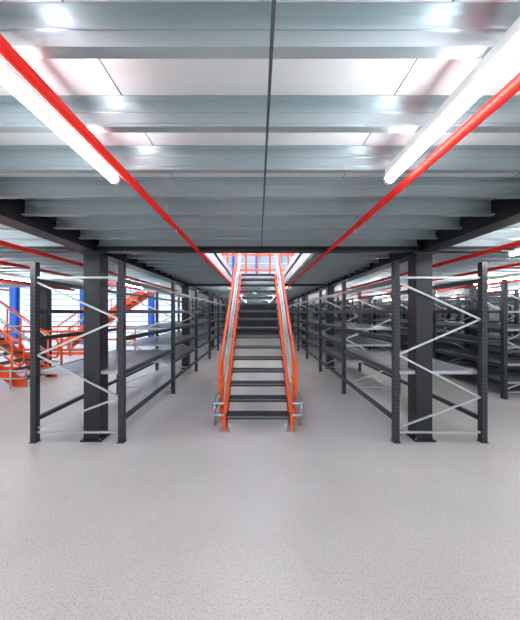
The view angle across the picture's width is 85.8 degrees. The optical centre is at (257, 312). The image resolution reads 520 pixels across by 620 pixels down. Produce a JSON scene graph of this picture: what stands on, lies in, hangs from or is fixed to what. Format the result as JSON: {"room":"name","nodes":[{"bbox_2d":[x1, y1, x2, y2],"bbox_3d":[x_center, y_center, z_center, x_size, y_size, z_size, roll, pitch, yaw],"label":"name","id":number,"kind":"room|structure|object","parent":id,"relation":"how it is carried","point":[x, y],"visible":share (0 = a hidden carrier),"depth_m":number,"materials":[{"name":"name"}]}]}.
{"room":"warehouse","nodes":[
{"label":"warehouse","id":0,"kind":"room"},
{"bbox_2d":[0,288,23,337],"bbox_3d":[-15.100,-1.900,6.500,0.200,7.000,23.000,0,0,0],"label":"wall","id":1,"kind":"structure","parent":0,"point":[2,293],"depth_m":16.70,"materials":[{"name":"white metal"}]},
{"bbox_2d":[0,296,23,329],"bbox_3d":[-15.060,0.050,6.500,0.120,2.100,23.080,0,0,0],"label":"window","id":2,"kind":"structure","parent":1,"relation":"in","point":[5,299],"depth_m":16.72,"materials":[{"name":"white"}]},
{"bbox_2d":[0,332,519,619],"bbox_3d":[-1.000,1.700,9.500,28.000,0.200,29.000,0,0,0],"label":"floor","id":3,"kind":"structure","parent":0,"point":[332,518],"depth_m":2.39,"materials":[{"name":"concrete"}]},
{"bbox_2d":[9,288,19,343],"bbox_3d":[-12.600,-1.715,14.500,0.400,6.630,0.400,0,0,0],"label":"column","id":4,"kind":"structure","parent":3,"relation":"on","point":[14,293],"depth_m":14.35,"materials":[{"name":"blue metal"}]},
{"bbox_2d":[0,300,60,388],"bbox_3d":[-5.879,0.556,6.500,1.838,2.156,1.262,0,0,0],"label":"staircase","id":5,"kind":"structure","parent":3,"relation":"on","point":[9,376],"depth_m":6.89,"materials":[{"name":"orange metal"}]},
{"bbox_2d":[0,330,83,371],"bbox_3d":[-5.900,1.035,7.600,3.520,1.130,0.120,0,0,0],"label":"barrier","id":6,"kind":"object","parent":3,"relation":"on","point":[61,349],"visible":0.22,"depth_m":7.58,"materials":[{"name":"orange metal"}]},
{"bbox_2d":[40,287,51,366],"bbox_3d":[-6.140,0.422,8.100,0.280,2.355,0.280,0,0,0],"label":"steel column","id":7,"kind":"structure","parent":3,"relation":"on","point":[45,293],"depth_m":8.00,"materials":[{"name":"black metal"}]},
{"bbox_2d":[4,326,135,355],"bbox_3d":[-7.050,1.035,10.500,5.020,1.130,0.120,0,0,0],"label":"barrier","id":8,"kind":"object","parent":3,"relation":"on","point":[69,353],"visible":0.35,"depth_m":10.48,"materials":[{"name":"metal"}]},
{"bbox_2d":[79,289,83,343],"bbox_3d":[-9.000,-1.715,14.500,0.400,6.630,0.400,0,0,0],"label":"column","id":9,"kind":"structure","parent":3,"relation":"on","point":[81,291],"depth_m":14.35,"materials":[{"name":"blue metal"}]},
{"bbox_2d":[78,252,112,441],"bbox_3d":[-2.080,0.422,3.600,0.280,2.355,0.280,0,0,0],"label":"steel column","id":10,"kind":"structure","parent":3,"relation":"on","point":[95,263],"depth_m":3.50,"materials":[{"name":"black metal"}]},
{"bbox_2d":[52,288,152,348],"bbox_3d":[-6.755,-0.188,12.300,3.971,3.638,1.262,0,0,0],"label":"staircase","id":11,"kind":"structure","parent":3,"relation":"on","point":[132,304],"depth_m":11.85,"materials":[{"name":"orange metal"}]},
{"bbox_2d":[28,262,235,443],"bbox_3d":[-2.230,0.485,12.928,1.170,2.230,18.995,0,0,0],"label":"shelving rack","id":12,"kind":"object","parent":3,"relation":"on","point":[122,362],"visible":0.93,"depth_m":4.04,"materials":[{"name":"black metal"}]},
{"bbox_2d":[148,293,154,336],"bbox_3d":[-6.400,-1.715,16.800,0.400,6.630,0.400,0,0,0],"label":"column","id":13,"kind":"structure","parent":3,"relation":"on","point":[151,302],"depth_m":16.65,"materials":[{"name":"blue metal"}]},
{"bbox_2d":[180,286,191,368],"bbox_3d":[-2.080,0.422,8.100,0.280,2.355,0.280,0,0,0],"label":"steel column","id":14,"kind":"structure","parent":3,"relation":"on","point":[185,289],"depth_m":8.00,"materials":[{"name":"black metal"}]},
{"bbox_2d":[211,296,214,348],"bbox_3d":[-2.080,0.422,12.600,0.280,2.355,0.280,0,0,0],"label":"steel column","id":15,"kind":"structure","parent":3,"relation":"on","point":[212,297],"depth_m":12.50,"materials":[{"name":"black metal"}]},
{"bbox_2d":[222,301,225,338],"bbox_3d":[-2.080,0.422,17.100,0.280,2.355,0.280,0,0,0],"label":"steel column","id":16,"kind":"structure","parent":3,"relation":"on","point":[222,301],"depth_m":17.00,"materials":[{"name":"black metal"}]},
{"bbox_2d":[212,253,303,432],"bbox_3d":[0.000,-0.188,5.725,1.262,3.638,3.971,0,0,0],"label":"staircase","id":17,"kind":"structure","parent":3,"relation":"on","point":[231,325],"depth_m":4.53,"materials":[{"name":"orange metal"}]},
{"bbox_2d":[290,301,293,338],"bbox_3d":[2.080,0.422,17.100,0.280,2.355,0.280,0,0,0],"label":"steel column","id":18,"kind":"structure","parent":3,"relation":"on","point":[290,301],"depth_m":17.00,"materials":[{"name":"black metal"}]},
{"bbox_2d":[301,296,305,348],"bbox_3d":[2.080,0.422,12.600,0.280,2.355,0.280,0,0,0],"label":"steel column","id":19,"kind":"structure","parent":3,"relation":"on","point":[303,297],"depth_m":12.50,"materials":[{"name":"black metal"}]},
{"bbox_2d":[324,286,335,368],"bbox_3d":[2.080,0.422,8.100,0.280,2.355,0.280,0,0,0],"label":"steel column","id":20,"kind":"structure","parent":3,"relation":"on","point":[329,289],"depth_m":8.00,"materials":[{"name":"black metal"}]},
{"bbox_2d":[280,262,488,443],"bbox_3d":[2.250,0.485,12.928,1.170,2.230,18.995,0,0,0],"label":"shelving rack","id":21,"kind":"object","parent":3,"relation":"on","point":[345,350],"visible":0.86,"depth_m":4.03,"materials":[{"name":"grey metal"}]},
{"bbox_2d":[316,279,519,398],"bbox_3d":[5.125,0.485,13.633,1.140,2.230,16.895,0,0,0],"label":"shelving rack","id":22,"kind":"object","parent":3,"relation":"on","point":[503,376],"visible":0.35,"depth_m":6.59,"materials":[{"name":"black metal"}]},
{"bbox_2d":[403,252,437,441],"bbox_3d":[2.080,0.422,3.600,0.280,2.355,0.280,0,0,0],"label":"steel column","id":23,"kind":"structure","parent":3,"relation":"on","point":[419,263],"depth_m":3.50,"materials":[{"name":"black metal"}]},
{"bbox_2d":[336,289,519,372],"bbox_3d":[6.245,0.485,13.633,1.140,2.230,16.895,0,0,0],"label":"shelving rack","id":24,"kind":"object","parent":3,"relation":"on","point":[513,352],"visible":0.16,"depth_m":7.84,"materials":[{"name":"black metal"}]},
{"bbox_2d":[403,299,519,349],"bbox_3d":[8.725,0.485,10.482,1.140,2.230,10.595,0,0,0],"label":"shelving rack","id":25,"kind":"object","parent":3,"relation":"on","point":[499,302],"visible":0.08,"depth_m":11.00,"materials":[{"name":"black metal"}]},
{"bbox_2d":[464,286,477,346],"bbox_3d":[6.140,0.422,8.100,0.280,2.355,0.280,0,0,0],"label":"steel column","id":26,"kind":"structure","parent":3,"relation":"on","point":[467,291],"depth_m":8.07,"materials":[{"name":"black metal"}]},
{"bbox_2d":[436,304,519,335],"bbox_3d":[9.845,0.485,10.482,1.140,2.230,10.595,0,0,0],"label":"shelving rack","id":27,"kind":"object","parent":3,"relation":"on","point":[509,307],"visible":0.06,"depth_m":12.20,"materials":[{"name":"black metal"}]},
{"bbox_2d":[0,2,519,302],"bbox_3d":[-6.110,-0.889,9.578,16.180,0.139,27.791,0,0,0],"label":"ceiling","id":28,"kind":"structure","parent":0,"point":[211,211],"depth_m":1.62,"materials":[{"name":"grey metal"}]},
{"bbox_2d":[0,273,29,281],"bbox_3d":[-5.200,-0.761,6.250,0.054,0.115,1.500,0,0,0],"label":"lamp","id":29,"kind":"object","parent":28,"relation":"attached to","point":[5,276],"visible":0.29,"depth_m":5.95,"materials":[{"name":"white plastic"}]},
{"bbox_2d":[0,280,74,290],"bbox_3d":[-5.900,-0.819,3.000,0.060,0.278,12.000,0,0,0],"label":"pipe","id":30,"kind":"object","parent":28,"relation":"hanging from","point":[3,281],"visible":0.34,"depth_m":7.11,"materials":[{"name":"red metal"}]},
{"bbox_2d":[0,56,119,184],"bbox_3d":[-0.805,-0.771,0.830,0.054,0.095,1.500,0,0,0],"label":"lamp","id":31,"kind":"object","parent":28,"relation":"attached to","point":[10,79],"visible":0.83,"depth_m":1.07,"materials":[{"name":"white plastic"}]},
{"bbox_2d":[0,254,142,289],"bbox_3d":[-3.700,-0.819,3.000,0.060,0.278,12.000,0,0,0],"label":"pipe","id":32,"kind":"object","parent":28,"relation":"hanging from","point":[5,262],"visible":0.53,"depth_m":4.84,"materials":[{"name":"red metal"}]},
{"bbox_2d":[0,240,177,291],"bbox_3d":[-2.600,-0.809,3.000,0.060,0.298,12.000,0,0,0],"label":"pipe","id":33,"kind":"object","parent":28,"relation":"hanging from","point":[3,243],"visible":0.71,"depth_m":3.58,"materials":[{"name":"red metal"}]},
{"bbox_2d":[0,34,245,300],"bbox_3d":[-0.735,-0.837,7.450,0.054,0.243,20.900,0,0,0],"label":"pipe","id":34,"kind":"object","parent":28,"relation":"hanging from","point":[8,53],"visible":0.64,"depth_m":1.12,"materials":[{"name":"red metal"}]},
{"bbox_2d":[222,253,293,273],"bbox_3d":[0.000,-2.100,6.817,3.260,2.160,6.836,0,0,0],"label":"guardrail","id":35,"kind":"object","parent":28,"relation":"on","point":[223,254],"visible":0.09,"depth_m":10.17,"materials":[{"name":"metal"}]},
{"bbox_2d":[203,253,314,283],"bbox_3d":[0.000,-0.980,5.675,1.540,0.360,4.210,0,0,0],"label":"trim","id":36,"kind":"structure","parent":28,"relation":"attached to","point":[304,258],"depth_m":5.38,"materials":[{"name":"white metal"}]},
{"bbox_2d":[0,199,519,303],"bbox_3d":[-2.050,-0.857,9.500,24.700,0.204,28.960,0,0,0],"label":"beams","id":37,"kind":"structure","parent":28,"relation":"attached to","point":[507,211],"depth_m":3.42,"materials":[{"name":"black metal"}]},
{"bbox_2d":[508,247,519,256],"bbox_3d":[3.150,-0.761,2.750,0.054,0.115,1.500,0,0,0],"label":"lamp","id":38,"kind":"object","parent":37,"relation":"attached to","point":[516,251],"visible":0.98,"depth_m":3.41,"materials":[{"name":"white plastic"}]},
{"bbox_2d":[259,0,275,286],"bbox_3d":[0.042,-0.816,7.000,0.011,0.007,20.000,0,0,0],"label":"cable","id":39,"kind":"object","parent":28,"relation":"attached to","point":[273,7],"visible":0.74,"depth_m":1.00,"materials":[{"name":"grey metal"}]},
{"bbox_2d":[272,73,519,300],"bbox_3d":[0.865,-0.837,7.450,0.054,0.243,20.900,0,0,0],"label":"pipe","id":40,"kind":"object","parent":28,"relation":"hanging from","point":[513,86],"visible":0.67,"depth_m":1.29,"materials":[{"name":"red metal"}]},
{"bbox_2d":[299,240,519,301],"bbox_3d":[2.650,-0.809,7.450,0.060,0.298,20.900,0,0,0],"label":"pipe","id":41,"kind":"object","parent":28,"relation":"hanging from","point":[517,243],"visible":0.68,"depth_m":3.67,"materials":[{"name":"red metal"}]},
{"bbox_2d":[334,262,519,298],"bbox_3d":[3.900,-0.819,7.450,0.060,0.278,20.900,0,0,0],"label":"pipe","id":42,"kind":"object","parent":28,"relation":"hanging from","point":[514,264],"visible":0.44,"depth_m":5.14,"materials":[{"name":"red metal"}]},
{"bbox_2d":[348,279,519,301],"bbox_3d":[5.800,-0.819,7.450,0.060,0.278,20.900,0,0,0],"label":"pipe","id":43,"kind":"object","parent":28,"relation":"hanging from","point":[515,280],"visible":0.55,"depth_m":7.97,"materials":[{"name":"red metal"}]},
{"bbox_2d":[383,288,519,301],"bbox_3d":[8.000,-0.819,7.450,0.060,0.278,20.900,0,0,0],"label":"pipe","id":44,"kind":"object","parent":28,"relation":"hanging from","point":[518,288],"visible":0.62,"depth_m":11.26,"materials":[{"name":"red metal"}]},
{"bbox_2d":[384,16,519,184],"bbox_3d":[0.735,-0.771,0.830,0.054,0.095,1.500,0,0,0],"label":"lamp","id":45,"kind":"object","parent":28,"relation":"attached to","point":[506,51],"visible":1,"depth_m":0.98,"materials":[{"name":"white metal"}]},
{"bbox_2d":[488,287,500,290],"bbox_3d":[7.400,-0.761,9.250,0.054,0.115,1.500,0,0,0],"label":"lamp","id":46,"kind":"object","parent":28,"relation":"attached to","point":[493,288],"visible":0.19,"depth_m":8.76,"materials":[{"name":"white plastic"}]},
{"bbox_2d":[473,273,519,284],"bbox_3d":[5.400,-0.761,6.250,0.054,0.115,1.500,0,0,0],"label":"lamp","id":47,"kind":"object","parent":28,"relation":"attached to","point":[517,276],"visible":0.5,"depth_m":6.11,"materials":[{"name":"white plastic"}]},
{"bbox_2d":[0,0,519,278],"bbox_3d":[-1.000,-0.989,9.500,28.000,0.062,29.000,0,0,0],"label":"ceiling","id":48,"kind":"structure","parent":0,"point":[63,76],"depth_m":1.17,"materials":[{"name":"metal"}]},
{"bbox_2d":[190,253,407,331],"bbox_3d":[4.300,-1.900,21.100,17.400,7.000,6.200,0,0,0],"label":"wall","id":49,"kind":"structure","parent":0,"point":[251,260],"depth_m":24.00,"materials":[{"name":"grey"}]},
{"bbox_2d":[24,288,181,337],"bbox_3d":[-9.700,-1.900,18.035,10.680,7.040,0.110,0,0,0],"label":"window","id":50,"kind":"structure","parent":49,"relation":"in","point":[59,301],"depth_m":18.05,"materials":[{"name":"white glass"}]},
{"bbox_2d":[436,299,519,336],"bbox_3d":[13.100,-1.900,9.500,0.200,7.000,29.000,0,0,0],"label":"wall","id":51,"kind":"structure","parent":0,"point":[492,316],"depth_m":15.66,"materials":[{"name":"grey paint"}]}
]}

